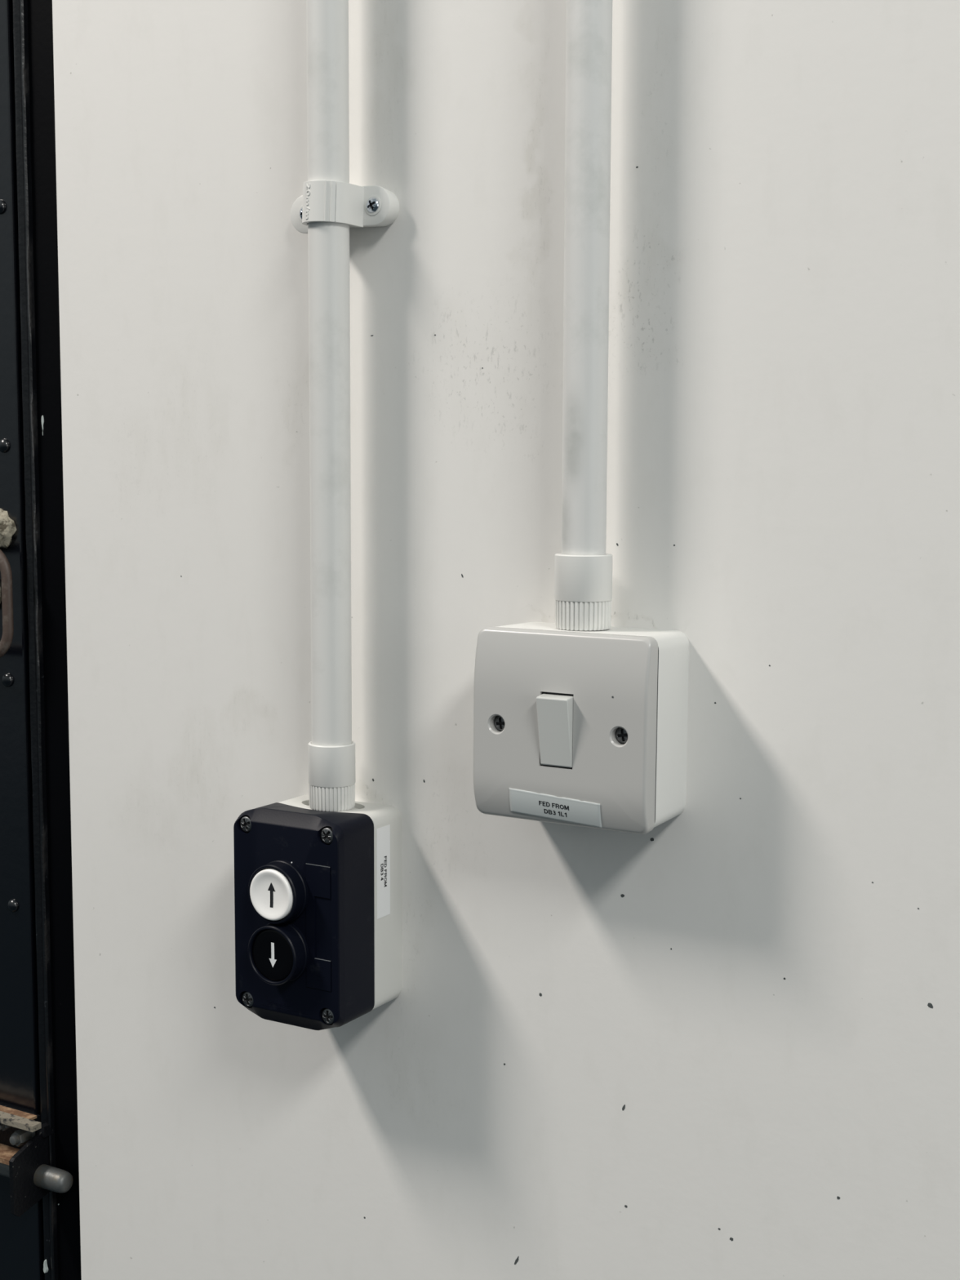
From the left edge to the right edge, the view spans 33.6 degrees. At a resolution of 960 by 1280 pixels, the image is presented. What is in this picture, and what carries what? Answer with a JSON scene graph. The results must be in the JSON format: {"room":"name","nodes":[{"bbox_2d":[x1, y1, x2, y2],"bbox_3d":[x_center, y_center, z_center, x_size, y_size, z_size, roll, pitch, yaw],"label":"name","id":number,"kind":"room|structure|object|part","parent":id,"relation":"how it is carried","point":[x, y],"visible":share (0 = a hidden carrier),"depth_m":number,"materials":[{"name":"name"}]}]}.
{"room":"industrial workshop","nodes":[
{"label":"industrial workshop","id":0,"kind":"room"},
{"bbox_2d":[52,0,959,1279],"bbox_3d":[0.747,0.001,0.367,2.239,2.850,0.060,4,7,30],"label":"wall","id":1,"kind":"structure","parent":0,"point":[721,1040],"depth_m":0.76,"materials":[{"name":"grey paint"}]},
{"bbox_2d":[12,0,57,1279],"bbox_3d":[-0.258,-0.060,0.931,0.009,2.850,0.014,4,7,30],"label":"trim","id":2,"kind":"structure","parent":1,"relation":"attached to","point":[24,202],"depth_m":0.93,"materials":[{"name":"metal"}]},
{"bbox_2d":[0,0,73,1279],"bbox_3d":[-0.628,-0.087,1.141,0.900,2.842,0.065,4,7,30],"label":"door","id":3,"kind":"structure","parent":1,"relation":"in","point":[27,1176],"depth_m":0.95,"materials":[{"name":"black paint"}]},
{"bbox_3d":[-0.293,-0.023,0.934,0.014,0.069,0.052,-5,8,-44],"label":"handle","id":4,"kind":"part","parent":3,"relation":"part of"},
{"bbox_3d":[-0.283,-0.065,0.937,0.026,0.026,0.013,4,7,30],"label":"latch knob","id":5,"kind":"part","parent":3,"relation":"part of","materials":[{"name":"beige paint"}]},
{"bbox_3d":[-0.269,0.318,0.953,0.003,0.048,0.032,4,7,30],"label":"keeper plate","id":6,"kind":"part","parent":3,"relation":"part of","materials":[{"name":"black metal"}]},
{"bbox_2d":[27,0,81,1279],"bbox_3d":[-0.238,-0.061,0.934,0.038,2.850,0.044,4,7,30],"label":"trim","id":7,"kind":"structure","parent":1,"relation":"attached to","point":[40,24],"depth_m":0.93,"materials":[{"name":"black paint"}]},
{"bbox_2d":[233,795,401,1030],"bbox_3d":[-0.084,0.135,0.792,0.064,0.107,0.067,4,7,30],"label":"control box","id":8,"kind":"object","parent":1,"relation":"attached to","point":[317,894],"visible":0.99,"depth_m":0.77,"materials":[{"name":"black plastic"}]},
{"bbox_2d":[306,0,355,811],"bbox_3d":[-0.072,-0.321,0.755,0.024,0.814,0.024,4,7,30],"label":"conduit pipe","id":9,"kind":"object","parent":1,"relation":"attached to","point":[331,748],"visible":1,"depth_m":0.77,"materials":[{"name":"white plastic"}]},
{"bbox_2d":[290,180,399,233],"bbox_3d":[-0.072,-0.210,0.771,0.060,0.021,0.033,4,7,30],"label":"saddle","id":10,"kind":"object","parent":1,"relation":"attached to","point":[354,206],"visible":1,"depth_m":0.76,"materials":[{"name":"white plastic"}]},
{"bbox_2d":[473,622,688,834],"bbox_3d":[0.044,0.038,0.717,0.087,0.087,0.052,4,7,30],"label":"light switch","id":11,"kind":"object","parent":1,"relation":"attached to","point":[588,729],"visible":1,"depth_m":0.70,"materials":[{"name":"white plastic"}]},
{"bbox_2d":[554,0,613,631],"bbox_3d":[0.048,-0.362,0.680,0.026,0.717,0.026,4,7,30],"label":"conduit pipe","id":12,"kind":"object","parent":1,"relation":"attached to","point":[583,570],"visible":1,"depth_m":0.69,"materials":[{"name":"white plastic"}]}
]}

